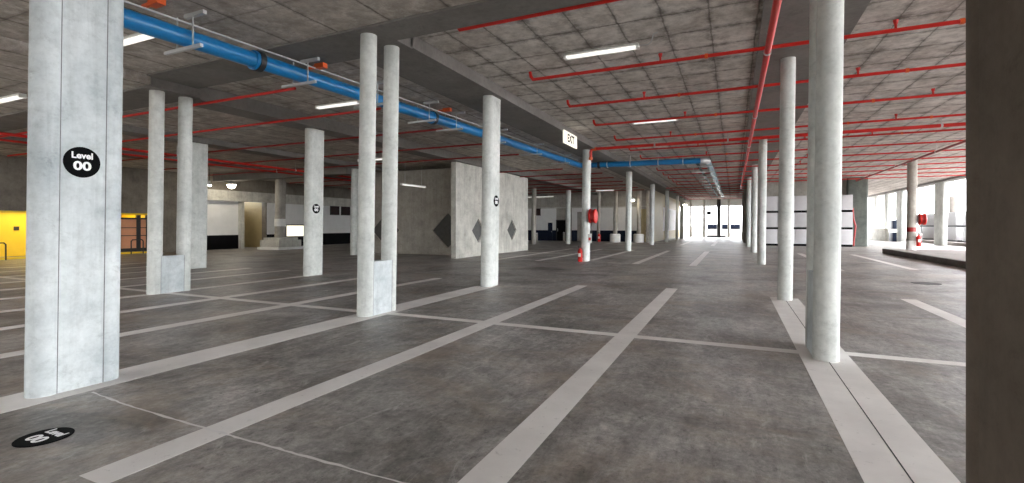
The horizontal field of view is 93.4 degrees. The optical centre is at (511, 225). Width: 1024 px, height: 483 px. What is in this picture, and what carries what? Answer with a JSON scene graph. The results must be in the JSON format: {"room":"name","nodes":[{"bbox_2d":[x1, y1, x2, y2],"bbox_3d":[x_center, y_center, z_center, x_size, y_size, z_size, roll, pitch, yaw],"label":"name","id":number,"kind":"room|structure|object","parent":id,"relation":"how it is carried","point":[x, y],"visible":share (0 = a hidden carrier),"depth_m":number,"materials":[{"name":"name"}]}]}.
{"room":"parking garage","nodes":[
{"label":"parking garage","id":0,"kind":"room"},
{"bbox_2d":[0,213,146,259],"bbox_3d":[-24.105,0.160,25.579,3.250,2.920,10.400,0,0,25],"label":"wall","id":1,"kind":"structure","parent":0,"point":[12,225],"depth_m":25.08,"materials":[{"name":"yellow paint"}]},
{"bbox_2d":[121,215,146,251],"bbox_3d":[-21.899,0.420,27.511,0.150,2.160,2.050,0,0,25],"label":"window","id":2,"kind":"structure","parent":1,"relation":"in","point":[131,228],"depth_m":27.76,"materials":[{"name":"glass"}]},
{"bbox_2d":[0,155,350,251],"bbox_3d":[-21.158,-0.950,28.408,0.650,5.100,62.000,0,0,25],"label":"wall","id":3,"kind":"structure","parent":0,"point":[225,205],"depth_m":32.28,"materials":[{"name":"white paint"}]},
{"bbox_2d":[285,224,303,236],"bbox_3d":[-16.785,0.410,37.569,0.120,0.980,2.100,0,0,25],"label":"window","id":4,"kind":"structure","parent":3,"relation":"in","point":[291,230],"depth_m":37.39,"materials":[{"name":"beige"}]},
{"bbox_2d":[330,206,339,214],"bbox_3d":[-15.140,-1.325,41.215,0.090,0.870,1.020,0,0,25],"label":"window","id":5,"kind":"structure","parent":3,"relation":"in","point":[334,210],"depth_m":41.20,"materials":[{"name":"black glass"}]},
{"bbox_2d":[244,202,261,246],"bbox_3d":[-19.943,-0.100,35.552,3.100,3.400,4.000,0,0,25],"label":"wall","id":6,"kind":"structure","parent":0,"point":[252,210],"depth_m":35.78,"materials":[{"name":"beige paint"}]},
{"bbox_2d":[374,168,450,254],"bbox_3d":[-5.224,-0.745,27.084,7.120,4.690,0.280,0,0,25],"label":"wall","id":7,"kind":"structure","parent":0,"point":[423,214],"depth_m":26.82,"materials":[{"name":"grey concrete"}]},
{"bbox_2d":[0,237,965,482],"bbox_3d":[-27.047,1.749,17.907,95.900,0.303,170.000,0,0,25],"label":"floor","id":8,"kind":"structure","parent":0,"point":[678,360],"depth_m":5.22,"materials":[{"name":"concrete"}]},
{"bbox_2d":[11,427,74,447],"bbox_3d":[-3.532,1.595,3.644,0.344,0.008,0.344,0,0,25],"label":"sign","id":9,"kind":"object","parent":8,"relation":"on","point":[46,436],"visible":1,"depth_m":3.63,"materials":[{"name":"black paint"}]},
{"bbox_2d":[24,0,123,398],"bbox_3d":[-4.320,-0.900,4.803,0.321,5.000,0.764,0,0,25],"label":"pillar","id":10,"kind":"structure","parent":8,"relation":"on","point":[72,277],"depth_m":4.68,"materials":[{"name":"concrete"}]},
{"bbox_2d":[63,147,99,177],"bbox_3d":[-4.218,-0.620,4.737,0.008,0.300,0.300,0,0,25],"label":"sign","id":11,"kind":"object","parent":10,"relation":"attached to","point":[82,162],"visible":1,"depth_m":4.73,"materials":[{"name":"black plastic"}]},
{"bbox_2d":[146,90,192,294],"bbox_3d":[-8.211,-0.770,11.603,0.358,4.740,0.977,0,0,25],"label":"column","id":12,"kind":"structure","parent":8,"relation":"on","point":[165,273],"depth_m":11.38,"materials":[{"name":"concrete"}]},
{"bbox_2d":[191,142,207,268],"bbox_3d":[-11.841,-0.735,18.010,0.357,4.670,0.926,0,0,25],"label":"column","id":13,"kind":"structure","parent":8,"relation":"on","point":[199,150],"depth_m":18.02,"materials":[{"name":"concrete"}]},
{"bbox_2d":[257,179,302,249],"bbox_3d":[-15.435,-0.825,33.265,2.002,4.850,3.201,0,0,25],"label":"column","id":14,"kind":"structure","parent":8,"relation":"on","point":[279,241],"depth_m":32.57,"materials":[{"name":"grey concrete"}]},
{"bbox_2d":[303,128,323,275],"bbox_3d":[-6.408,-0.745,15.606,0.358,4.690,0.706,0,0,25],"label":"column","id":15,"kind":"structure","parent":8,"relation":"on","point":[314,138],"depth_m":15.40,"materials":[{"name":"concrete"}]},
{"bbox_2d":[350,169,358,254],"bbox_3d":[-8.485,-0.735,26.405,0.377,4.670,0.826,0,0,25],"label":"column","id":16,"kind":"structure","parent":8,"relation":"on","point":[354,172],"depth_m":26.06,"materials":[{"name":"concrete"}]},
{"bbox_2d":[357,33,398,316],"bbox_3d":[-2.438,-0.880,8.835,0.346,4.960,0.943,0,0,25],"label":"column","id":17,"kind":"structure","parent":8,"relation":"on","point":[376,279],"depth_m":8.54,"materials":[{"name":"concrete"}]},
{"bbox_2d":[480,95,500,286],"bbox_3d":[-0.568,-0.900,12.840,0.351,5.000,0.708,0,0,25],"label":"column","id":18,"kind":"structure","parent":8,"relation":"on","point":[490,136],"depth_m":12.57,"materials":[{"name":"concrete"}]},
{"bbox_2d":[531,187,536,243],"bbox_3d":[1.894,-0.850,41.834,0.410,4.900,0.528,0,0,25],"label":"column","id":19,"kind":"structure","parent":8,"relation":"on","point":[534,189],"depth_m":41.62,"materials":[{"name":"grey concrete"}]},
{"bbox_2d":[565,190,570,243],"bbox_3d":[4.885,-0.745,42.001,0.458,4.690,0.526,0,0,25],"label":"column","id":20,"kind":"structure","parent":8,"relation":"on","point":[568,192],"depth_m":41.79,"materials":[{"name":"concrete"}]},
{"bbox_2d":[581,149,590,260],"bbox_3d":[3.344,-0.900,21.751,0.371,5.000,0.608,0,0,25],"label":"column","id":21,"kind":"structure","parent":8,"relation":"on","point":[586,163],"depth_m":21.50,"materials":[{"name":"concrete"}]},
{"bbox_2d":[588,209,597,242],"bbox_3d":[3.586,0.020,21.471,0.365,1.520,0.640,0,0,25],"label":"hose reel","id":22,"kind":"object","parent":21,"relation":"attached to","point":[592,214],"visible":1,"depth_m":21.33,"materials":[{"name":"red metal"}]},
{"bbox_2d":[597,191,600,241],"bbox_3d":[8.395,-0.850,46.773,0.360,4.900,0.378,0,0,25],"label":"column","id":23,"kind":"structure","parent":8,"relation":"on","point":[599,192],"depth_m":46.62,"materials":[{"name":"grey concrete"}]},
{"bbox_2d":[610,191,620,241],"bbox_3d":[9.981,-0.850,46.693,1.009,4.900,1.004,0,0,25],"label":"column","id":24,"kind":"structure","parent":8,"relation":"on","point":[614,237],"depth_m":46.51,"materials":[{"name":"grey concrete"}]},
{"bbox_2d":[625,172,631,250],"bbox_3d":[7.388,-0.900,30.567,0.391,5.000,0.628,0,0,25],"label":"column","id":25,"kind":"structure","parent":8,"relation":"on","point":[628,217],"depth_m":30.31,"materials":[{"name":"concrete"}]},
{"bbox_2d":[633,191,643,241],"bbox_3d":[12.064,-0.850,45.957,1.009,4.900,1.004,0,0,25],"label":"column","id":26,"kind":"structure","parent":8,"relation":"on","point":[638,237],"depth_m":45.77,"materials":[{"name":"grey concrete"}]},
{"bbox_2d":[646,190,649,241],"bbox_3d":[12.906,-0.850,45.694,0.460,4.900,0.428,0,0,25],"label":"column","id":27,"kind":"structure","parent":8,"relation":"on","point":[648,191],"depth_m":45.52,"materials":[{"name":"grey concrete"}]},
{"bbox_2d":[650,184,654,244],"bbox_3d":[11.565,-0.900,39.818,0.391,5.000,0.528,0,0,25],"label":"column","id":28,"kind":"structure","parent":8,"relation":"on","point":[652,186],"depth_m":39.60,"materials":[{"name":"concrete"}]},
{"bbox_2d":[665,191,668,241],"bbox_3d":[15.073,-0.900,47.010,0.391,5.000,0.528,0,0,25],"label":"column","id":29,"kind":"structure","parent":8,"relation":"on","point":[666,192],"depth_m":46.79,"materials":[{"name":"concrete"}]},
{"bbox_2d":[675,196,678,238],"bbox_3d":[18.936,-0.875,55.360,0.361,4.950,0.428,0,0,25],"label":"column","id":30,"kind":"structure","parent":8,"relation":"on","point":[677,197],"depth_m":55.20,"materials":[{"name":"concrete"}]},
{"bbox_2d":[680,198,683,238],"bbox_3d":[20.657,-0.875,58.752,0.481,4.950,0.528,0,0,25],"label":"column","id":31,"kind":"structure","parent":8,"relation":"on","point":[681,199],"depth_m":58.53,"materials":[{"name":"concrete"}]},
{"bbox_2d":[690,200,691,236],"bbox_3d":[25.190,-1.000,67.989,0.300,5.200,0.300,0,0,25],"label":"post","id":32,"kind":"object","parent":8,"relation":"on","point":[690,200],"visible":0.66,"depth_m":67.86,"materials":[{"name":"concrete"}]},
{"bbox_2d":[703,200,704,236],"bbox_3d":[26.763,-1.000,67.267,0.360,5.200,0.360,0,0,25],"label":"post","id":33,"kind":"object","parent":8,"relation":"on","point":[703,200],"visible":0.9,"depth_m":67.11,"materials":[{"name":"concrete"}]},
{"bbox_2d":[717,199,720,235],"bbox_3d":[28.480,-1.000,66.479,0.500,5.200,0.500,0,0,25],"label":"post","id":34,"kind":"object","parent":8,"relation":"on","point":[718,200],"visible":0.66,"depth_m":66.28,"materials":[{"name":"metal"}]},
{"bbox_2d":[728,199,729,236],"bbox_3d":[29.626,-1.000,65.954,0.300,5.200,0.300,0,0,25],"label":"post","id":35,"kind":"object","parent":8,"relation":"on","point":[728,199],"visible":0.66,"depth_m":65.82,"materials":[{"name":"concrete"}]},
{"bbox_2d":[743,187,746,242],"bbox_3d":[21.791,-1.010,45.030,0.404,5.220,0.369,0,0,25],"label":"column","id":36,"kind":"structure","parent":8,"relation":"on","point":[744,219],"depth_m":44.92,"materials":[{"name":"grey concrete"}]},
{"bbox_2d":[746,177,750,246],"bbox_3d":[17.746,-1.010,36.213,0.384,5.220,0.349,0,0,25],"label":"column","id":37,"kind":"structure","parent":8,"relation":"on","point":[748,189],"depth_m":36.08,"materials":[{"name":"concrete"}]},
{"bbox_2d":[751,165,757,252],"bbox_3d":[14.418,-1.010,28.718,0.384,5.220,0.349,0,0,25],"label":"column","id":38,"kind":"structure","parent":8,"relation":"on","point":[754,197],"depth_m":28.59,"materials":[{"name":"concrete"}]},
{"bbox_2d":[757,139,766,264],"bbox_3d":[10.329,-1.010,19.922,0.374,5.220,0.339,0,0,25],"label":"column","id":39,"kind":"structure","parent":8,"relation":"on","point":[762,169],"depth_m":19.79,"materials":[{"name":"concrete"}]},
{"bbox_2d":[777,56,795,300],"bbox_3d":[5.927,-1.025,10.423,0.354,5.250,0.320,0,0,25],"label":"column","id":40,"kind":"structure","parent":8,"relation":"on","point":[787,64],"depth_m":10.30,"materials":[{"name":"concrete"}]},
{"bbox_2d":[766,195,852,246],"bbox_3d":[22.702,-0.350,37.500,6.188,3.900,0.500,0,0,25],"label":"screen","id":41,"kind":"object","parent":8,"relation":"on","point":[800,202],"visible":0.51,"depth_m":37.41,"materials":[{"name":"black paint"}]},
{"bbox_2d":[805,0,843,362],"bbox_3d":[3.908,-1.000,6.046,0.339,5.200,0.924,0,0,25],"label":"column","id":42,"kind":"structure","parent":8,"relation":"on","point":[826,21],"depth_m":5.67,"materials":[{"name":"concrete"}]},
{"bbox_2d":[847,177,867,246],"bbox_3d":[26.210,-1.025,36.677,1.414,5.250,0.370,0,0,25],"label":"pier","id":43,"kind":"object","parent":8,"relation":"on","point":[858,189],"visible":0.56,"depth_m":36.45,"materials":[{"name":"grey concrete"}]},
{"bbox_2d":[868,196,878,227],"bbox_3d":[43.543,-0.950,58.156,0.463,5.100,3.429,0,0,25],"label":"column","id":44,"kind":"structure","parent":8,"relation":"on","point":[873,202],"depth_m":57.38,"materials":[{"name":"concrete"}]},
{"bbox_2d":[867,228,888,240],"bbox_3d":[40.930,0.960,54.333,0.300,1.280,9.100,0,0,25],"label":"wall","id":45,"kind":"structure","parent":8,"relation":"on","point":[882,234],"depth_m":52.71,"materials":[{"name":"paint"}]},
{"bbox_2d":[884,193,890,228],"bbox_3d":[41.166,-0.950,52.975,0.463,5.100,1.329,0,0,25],"label":"column","id":46,"kind":"structure","parent":8,"relation":"on","point":[887,197],"depth_m":52.48,"materials":[{"name":"concrete"}]},
{"bbox_2d":[889,220,896,241],"bbox_3d":[38.305,0.525,48.551,0.390,2.150,1.240,0,0,25],"label":"window","id":47,"kind":"structure","parent":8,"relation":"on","point":[892,223],"depth_m":48.04,"materials":[{"name":"white glass"}]},
{"bbox_2d":[895,190,905,241],"bbox_3d":[39.249,-0.950,48.794,0.463,5.100,1.929,0,0,25],"label":"column","id":48,"kind":"structure","parent":8,"relation":"on","point":[900,195],"depth_m":48.10,"materials":[{"name":"concrete"}]},
{"bbox_2d":[934,181,947,245],"bbox_3d":[34.871,-0.950,39.250,0.463,5.100,1.929,0,0,25],"label":"column","id":49,"kind":"structure","parent":8,"relation":"on","point":[940,188],"depth_m":38.69,"materials":[{"name":"concrete"}]},
{"bbox_2d":[966,0,1023,482],"bbox_3d":[2.010,-1.000,1.784,0.300,5.200,0.880,0,0,25],"label":"wall","id":50,"kind":"structure","parent":8,"relation":"on","point":[994,28],"depth_m":1.92,"materials":[{"name":"concrete"}]},
{"bbox_2d":[0,0,965,201],"bbox_3d":[0.871,-3.425,26.005,51.900,1.250,100.000,0,0,25],"label":"ceiling","id":51,"kind":"structure","parent":0,"point":[440,62],"depth_m":11.75,"materials":[{"name":"concrete"}]},
{"bbox_2d":[0,93,26,103],"bbox_3d":[-12.460,-3.128,11.931,1.520,0.104,0.150,0,0,25],"label":"light","id":52,"kind":"object","parent":51,"relation":"attached to","point":[16,96],"visible":1,"depth_m":11.72,"materials":[{"name":"white plastic"}]},
{"bbox_2d":[0,95,22,103],"bbox_3d":[-12.460,-3.106,11.931,1.400,0.052,0.126,0,0,25],"label":"diffuser","id":53,"kind":"object","parent":52,"relation":"attached to","point":[8,98],"depth_m":11.80,"materials":[{"name":"white plastic"}]},
{"bbox_2d":[123,33,153,45],"bbox_3d":[-6.802,-3.348,8.676,1.320,0.104,0.150,0,0,25],"label":"light","id":54,"kind":"object","parent":51,"relation":"attached to","point":[134,38],"visible":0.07,"depth_m":8.59,"materials":[{"name":"white plastic"}]},
{"bbox_2d":[0,87,295,137],"bbox_3d":[-13.981,-3.060,14.972,20.100,0.065,0.065,0,0,25],"label":"pipe","id":55,"kind":"object","parent":51,"relation":"attached to","point":[292,88],"visible":0.52,"depth_m":11.78,"materials":[{"name":"red metal"}]},
{"bbox_2d":[141,0,165,8],"bbox_3d":[-5.424,-3.350,7.285,0.450,0.100,0.120,0,0,25],"label":"fitting","id":56,"kind":"object","parent":51,"relation":"attached to","point":[155,4],"visible":0.9,"depth_m":7.23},
{"bbox_2d":[0,132,350,177],"bbox_3d":[-8.483,-3.049,31.396,0.125,0.462,40.000,0,0,25],"label":"pipe","id":57,"kind":"object","parent":51,"relation":"hanging from","point":[1,133],"visible":0.26,"depth_m":21.36,"materials":[{"name":"red metal"}]},
{"bbox_2d":[0,138,350,180],"bbox_3d":[-9.755,-3.045,31.979,0.100,0.470,40.000,0,0,25],"label":"pipe","id":58,"kind":"object","parent":51,"relation":"hanging from","point":[6,140],"visible":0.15,"depth_m":23.08,"materials":[{"name":"red metal"}]},
{"bbox_2d":[7,107,380,156],"bbox_3d":[-12.807,-3.060,16.931,20.600,0.065,0.065,0,0,25],"label":"pipe","id":59,"kind":"object","parent":51,"relation":"attached to","point":[379,108],"visible":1,"depth_m":14.50,"materials":[{"name":"red metal"}]},
{"bbox_2d":[122,128,442,160],"bbox_3d":[-11.577,-3.060,19.613,20.600,0.065,0.065,0,0,25],"label":"pipe","id":60,"kind":"object","parent":51,"relation":"attached to","point":[427,130],"visible":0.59,"depth_m":17.96,"materials":[{"name":"red metal"}]},
{"bbox_2d":[309,62,326,69],"bbox_3d":[-4.066,-3.310,10.072,0.450,0.100,0.120,0,0,25],"label":"fitting","id":61,"kind":"object","parent":51,"relation":"attached to","point":[322,65],"visible":0.78,"depth_m":9.99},
{"bbox_2d":[164,143,481,169],"bbox_3d":[-10.326,-3.060,22.340,20.600,0.065,0.065,0,0,25],"label":"pipe","id":62,"kind":"object","parent":51,"relation":"attached to","point":[477,143],"visible":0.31,"depth_m":20.70,"materials":[{"name":"red metal"}]},
{"bbox_2d":[315,100,358,109],"bbox_3d":[-4.886,-3.398,13.573,1.620,0.104,0.150,0,0,25],"label":"light","id":63,"kind":"object","parent":51,"relation":"attached to","point":[350,102],"visible":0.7,"depth_m":13.52,"materials":[{"name":"white plastic"}]},
{"bbox_2d":[208,154,518,175],"bbox_3d":[-9.076,-3.060,25.066,20.600,0.065,0.065,0,0,25],"label":"pipe","id":64,"kind":"object","parent":51,"relation":"attached to","point":[506,154],"visible":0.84,"depth_m":23.32,"materials":[{"name":"red metal"}]},
{"bbox_2d":[400,166,425,187],"bbox_3d":[-5.250,-2.678,25.732,0.150,1.204,2.120,0,0,25],"label":"light","id":65,"kind":"object","parent":51,"relation":"hanging from","point":[404,184],"visible":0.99,"depth_m":25.93,"materials":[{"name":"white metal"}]},
{"bbox_2d":[124,8,723,197],"bbox_3d":[7.460,-3.230,26.189,6.440,0.840,62.329,0,0,35],"label":"pipe","id":66,"kind":"object","parent":51,"relation":"hanging from","point":[255,60],"visible":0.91,"depth_m":9.78,"materials":[{"name":"metal"}]},
{"bbox_2d":[124,0,576,159],"bbox_3d":[-2.238,-3.316,13.811,0.034,0.322,26.168,0,0,26],"label":"conduit","id":67,"kind":"object","parent":66,"relation":"attached to","point":[125,1],"visible":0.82,"depth_m":9.05,"materials":[{"name":"metal"}]},
{"bbox_2d":[290,168,562,182],"bbox_3d":[-6.616,-3.060,30.429,20.600,0.065,0.065,0,0,25],"label":"pipe","id":68,"kind":"object","parent":51,"relation":"attached to","point":[561,168],"visible":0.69,"depth_m":27.23,"materials":[{"name":"red metal"}]},
{"bbox_2d":[324,173,601,185],"bbox_3d":[-4.748,-3.060,32.763,22.050,0.065,0.065,0,0,25],"label":"pipe","id":69,"kind":"object","parent":51,"relation":"attached to","point":[581,173],"visible":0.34,"depth_m":29.61,"materials":[{"name":"red metal"}]},
{"bbox_2d":[348,177,613,188],"bbox_3d":[-3.538,-3.060,35.399,22.050,0.065,0.065,0,0,25],"label":"pipe","id":70,"kind":"object","parent":51,"relation":"attached to","point":[603,177],"visible":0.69,"depth_m":32.11,"materials":[{"name":"red metal"}]},
{"bbox_2d":[457,0,620,31],"bbox_3d":[7.635,-3.483,4.419,19.005,0.302,0.104,0,0,25],"label":"pipe","id":71,"kind":"object","parent":51,"relation":"attached to","point":[600,1],"visible":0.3,"depth_m":7.70,"materials":[{"name":"red metal"}]},
{"bbox_2d":[563,130,576,148],"bbox_3d":[2.167,-3.195,17.957,0.061,0.470,1.550,0,0,25],"label":"exit sign","id":72,"kind":"object","parent":51,"relation":"attached to","point":[569,139],"visible":1,"depth_m":17.79,"materials":[{"name":"beige plastic"}]},
{"bbox_2d":[528,181,622,184],"bbox_3d":[-2.329,-3.060,38.035,22.050,0.065,0.065,0,0,25],"label":"pipe","id":73,"kind":"object","parent":51,"relation":"attached to","point":[606,181],"visible":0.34,"depth_m":34.99,"materials":[{"name":"red metal"}]},
{"bbox_2d":[529,187,637,190],"bbox_3d":[0.089,-3.060,43.306,22.050,0.065,0.065,0,0,25],"label":"pipe","id":74,"kind":"object","parent":51,"relation":"attached to","point":[621,187],"visible":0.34,"depth_m":40.73,"materials":[{"name":"red metal"}]},
{"bbox_2d":[563,32,657,60],"bbox_3d":[2.029,-3.603,9.858,2.045,0.115,0.432,0,0,35],"label":"light","id":75,"kind":"object","parent":51,"relation":"attached to","point":[632,46],"visible":1,"depth_m":9.91,"materials":[{"name":"white plastic"}]},
{"bbox_2d":[566,46,635,59],"bbox_3d":[1.834,-3.576,9.995,1.450,0.052,0.126,0,0,25],"label":"diffuser","id":76,"kind":"object","parent":75,"relation":"attached to","point":[612,49],"depth_m":9.96,"materials":[{"name":"white plastic"}]},
{"bbox_2d":[529,18,965,80],"bbox_3d":[9.032,-3.512,7.464,19.005,0.249,0.104,0,0,25],"label":"pipe","id":77,"kind":"object","parent":51,"relation":"attached to","point":[960,21],"visible":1,"depth_m":9.48,"materials":[{"name":"red metal"}]},
{"bbox_2d":[740,0,781,188],"bbox_3d":[9.700,-3.389,19.755,0.145,0.422,50.000,0,0,25],"label":"pipe","id":78,"kind":"object","parent":51,"relation":"hanging from","point":[776,5],"visible":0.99,"depth_m":9.58,"materials":[{"name":"red metal"}]},
{"bbox_2d":[566,62,965,107],"bbox_3d":[10.212,-3.512,10.036,19.005,0.249,0.104,0,0,25],"label":"pipe","id":79,"kind":"object","parent":51,"relation":"attached to","point":[906,70],"visible":0.81,"depth_m":11.94,"materials":[{"name":"red metal"}]},
{"bbox_2d":[589,118,965,159],"bbox_3d":[12.698,-3.275,17.169,20.433,0.750,0.170,0,0,25],"label":"pipe","id":80,"kind":"object","parent":51,"relation":"hanging from","point":[941,125],"visible":0.83,"depth_m":18.52,"materials":[{"name":"red metal"}]},
{"bbox_2d":[593,88,965,125],"bbox_3d":[11.408,-3.512,12.645,19.005,0.249,0.104,0,0,25],"label":"pipe","id":81,"kind":"object","parent":51,"relation":"attached to","point":[932,89],"visible":0.71,"depth_m":14.33,"materials":[{"name":"red metal"}]},
{"bbox_2d":[614,113,965,140],"bbox_3d":[12.743,-3.513,15.553,19.003,0.245,0.099,0,0,25],"label":"pipe","id":82,"kind":"object","parent":51,"relation":"attached to","point":[964,114],"visible":0.86,"depth_m":16.94,"materials":[{"name":"red metal"}]},
{"bbox_2d":[628,128,965,150],"bbox_3d":[13.973,-3.513,18.235,19.003,0.245,0.099,0,0,25],"label":"pipe","id":83,"kind":"object","parent":51,"relation":"attached to","point":[901,133],"visible":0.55,"depth_m":19.25,"materials":[{"name":"red metal"}]},
{"bbox_2d":[640,140,962,158],"bbox_3d":[15.224,-3.513,20.961,19.003,0.245,0.099,0,0,25],"label":"pipe","id":84,"kind":"object","parent":51,"relation":"attached to","point":[706,154],"visible":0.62,"depth_m":21.82,"materials":[{"name":"red metal"}]},
{"bbox_2d":[652,149,965,165],"bbox_3d":[16.475,-3.513,23.688,19.003,0.245,0.099,0,0,25],"label":"pipe","id":85,"kind":"object","parent":51,"relation":"attached to","point":[950,149],"visible":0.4,"depth_m":23.41,"materials":[{"name":"red metal"}]},
{"bbox_2d":[656,156,965,170],"bbox_3d":[17.684,-3.513,26.324,19.003,0.245,0.099,0,0,25],"label":"pipe","id":86,"kind":"object","parent":51,"relation":"attached to","point":[951,156],"visible":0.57,"depth_m":26.12,"materials":[{"name":"red metal"}]},
{"bbox_2d":[662,162,965,174],"bbox_3d":[18.893,-3.513,28.960,19.003,0.245,0.099,0,0,25],"label":"pipe","id":87,"kind":"object","parent":51,"relation":"attached to","point":[947,162],"visible":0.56,"depth_m":28.47,"materials":[{"name":"red metal"}]},
{"bbox_2d":[668,167,965,178],"bbox_3d":[20.102,-3.513,31.596,19.003,0.245,0.099,0,0,25],"label":"pipe","id":88,"kind":"object","parent":51,"relation":"attached to","point":[946,167],"visible":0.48,"depth_m":30.78,"materials":[{"name":"red metal"}]},
{"bbox_2d":[672,171,965,181],"bbox_3d":[21.311,-3.513,34.232,19.003,0.245,0.099,0,0,25],"label":"pipe","id":89,"kind":"object","parent":51,"relation":"attached to","point":[951,171],"visible":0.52,"depth_m":33.20,"materials":[{"name":"red metal"}]},
{"bbox_2d":[676,175,965,184],"bbox_3d":[22.520,-3.513,36.868,19.003,0.245,0.099,0,0,25],"label":"pipe","id":90,"kind":"object","parent":51,"relation":"attached to","point":[941,175],"visible":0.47,"depth_m":35.51,"materials":[{"name":"red metal"}]},
{"bbox_2d":[856,140,965,180],"bbox_3d":[19.186,-3.424,22.280,0.125,0.452,28.500,0,0,25],"label":"sprinkler","id":91,"kind":"object","parent":51,"relation":"hanging from","point":[963,141],"visible":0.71,"depth_m":23.19,"materials":[{"name":"red metal"}]},
{"bbox_2d":[451,162,527,258],"bbox_3d":[-0.960,-0.745,27.505,0.280,4.690,9.000,0,0,25],"label":"wall","id":92,"kind":"structure","parent":0,"point":[466,180],"depth_m":25.50,"materials":[{"name":"concrete"}]},
{"bbox_2d":[528,190,647,241],"bbox_3d":[2.603,-0.950,51.725,24.400,5.100,0.400,0,0,25],"label":"wall","id":93,"kind":"structure","parent":0,"point":[553,209],"depth_m":49.54,"materials":[{"name":"white paint"}]},
{"bbox_2d":[548,223,552,240],"bbox_3d":[4.017,0.650,50.851,0.500,1.900,0.110,0,0,25],"label":"door","id":94,"kind":"structure","parent":93,"relation":"in","point":[550,225],"depth_m":50.81,"materials":[{"name":"blue paint"}]},
{"bbox_2d":[556,220,565,240],"bbox_3d":[5.250,0.500,50.301,1.400,2.200,0.180,0,0,25],"label":"door","id":95,"kind":"structure","parent":93,"relation":"in","point":[560,224],"depth_m":50.39,"materials":[{"name":"black paint"}]},
{"bbox_2d":[577,212,581,240],"bbox_3d":[7.035,0.100,49.516,0.700,3.000,0.120,0,0,25],"label":"door","id":96,"kind":"structure","parent":93,"relation":"in","point":[579,214],"depth_m":49.55,"materials":[{"name":"grey metal"}]},
{"bbox_2d":[641,209,645,241],"bbox_3d":[12.671,0.000,46.931,0.900,3.200,0.120,0,0,25],"label":"door","id":97,"kind":"structure","parent":93,"relation":"in","point":[643,211],"depth_m":46.87,"materials":[{"name":"beige paint"}]},
{"bbox_2d":[654,191,679,241],"bbox_3d":[18.801,-0.950,58.102,0.330,5.100,24.700,0,0,25],"label":"wall","id":98,"kind":"structure","parent":0,"point":[659,212],"depth_m":52.94,"materials":[{"name":"beige paint"}]},
{"bbox_2d":[684,199,741,206],"bbox_3d":[27.862,-3.175,67.698,8.800,0.950,0.300,0,0,25],"label":"wall","id":99,"kind":"structure","parent":0,"point":[724,202],"depth_m":67.30,"materials":[{"name":"white paint"}]},
{"bbox_2d":[757,178,846,240],"bbox_3d":[23.579,-1.025,38.693,7.600,5.250,0.200,0,0,25],"label":"wall","id":100,"kind":"structure","parent":0,"point":[800,187],"depth_m":38.91,"materials":[{"name":"white paint"}]},
{"bbox_2d":[683,232,965,267],"bbox_3d":[34.480,1.619,39.193,110.000,0.562,160.000,0,0,25],"label":"ground","id":101,"kind":"structure","parent":0,"point":[957,258],"depth_m":23.28,"materials":[{"name":"concrete"}]},
{"bbox_2d":[683,226,702,235],"bbox_3d":[27.258,0.855,72.376,3.000,1.510,0.300,0,0,25],"label":"wall","id":102,"kind":"structure","parent":101,"relation":"on","point":[696,230],"depth_m":72.22,"materials":[{"name":"white paint"}]},
{"bbox_2d":[707,224,716,235],"bbox_3d":[29.185,0.705,70.282,1.450,1.810,0.340,0,0,25],"label":"barrier","id":103,"kind":"object","parent":101,"relation":"on","point":[711,228],"visible":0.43,"depth_m":70.15,"materials":[{"name":"white metal"}]},
{"bbox_2d":[722,224,727,236],"bbox_3d":[30.662,0.705,69.604,0.800,1.810,0.340,0,0,25],"label":"barrier","id":104,"kind":"object","parent":101,"relation":"on","point":[724,226],"visible":0.88,"depth_m":69.42,"materials":[{"name":"white ceramic"}]},
{"bbox_2d":[730,224,739,236],"bbox_3d":[31.934,0.705,69.021,1.300,1.810,0.340,0,0,25],"label":"barrier","id":105,"kind":"object","parent":101,"relation":"on","point":[734,228],"visible":1,"depth_m":68.90,"materials":[{"name":"white ceramic"}]},
{"bbox_2d":[906,160,917,249],"bbox_3d":[22.392,-1.150,27.038,0.529,5.000,0.496,0,0,25],"label":"column","id":106,"kind":"structure","parent":101,"relation":"on","point":[912,167],"depth_m":26.86,"materials":[{"name":"grey concrete"}]},
{"bbox_2d":[917,213,926,240],"bbox_3d":[22.749,0.090,26.818,0.365,1.520,0.640,0,0,25],"label":"hose reel","id":107,"kind":"object","parent":106,"relation":"attached to","point":[921,218],"visible":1,"depth_m":26.66,"materials":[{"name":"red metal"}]},
{"bbox_2d":[918,213,933,239],"bbox_3d":[39.700,0.120,45.655,0.900,2.460,4.500,0,0,25],"label":"screen","id":108,"kind":"object","parent":101,"relation":"on","point":[928,229],"visible":0.46,"depth_m":45.18,"materials":[{"name":"white glass"}]},
{"bbox_2d":[949,196,957,211],"bbox_3d":[40.398,-0.675,44.180,0.585,4.050,0.600,0,0,25],"label":"post","id":109,"kind":"object","parent":101,"relation":"on","point":[953,200],"visible":0.34,"depth_m":43.95,"materials":[{"name":"concrete"}]},
{"bbox_2d":[948,212,963,241],"bbox_3d":[37.282,0.120,40.383,0.900,2.460,2.100,0,0,25],"label":"screen","id":110,"kind":"object","parent":101,"relation":"on","point":[955,225],"visible":0.56,"depth_m":39.76,"materials":[{"name":"white glass"}]},
{"bbox_2d":[962,211,965,242],"bbox_3d":[35.697,0.120,36.929,0.900,2.460,3.100,0,0,25],"label":"screen","id":111,"kind":"object","parent":101,"relation":"on","point":[964,212],"visible":0.2,"depth_m":38.22,"materials":[{"name":"white glass"}]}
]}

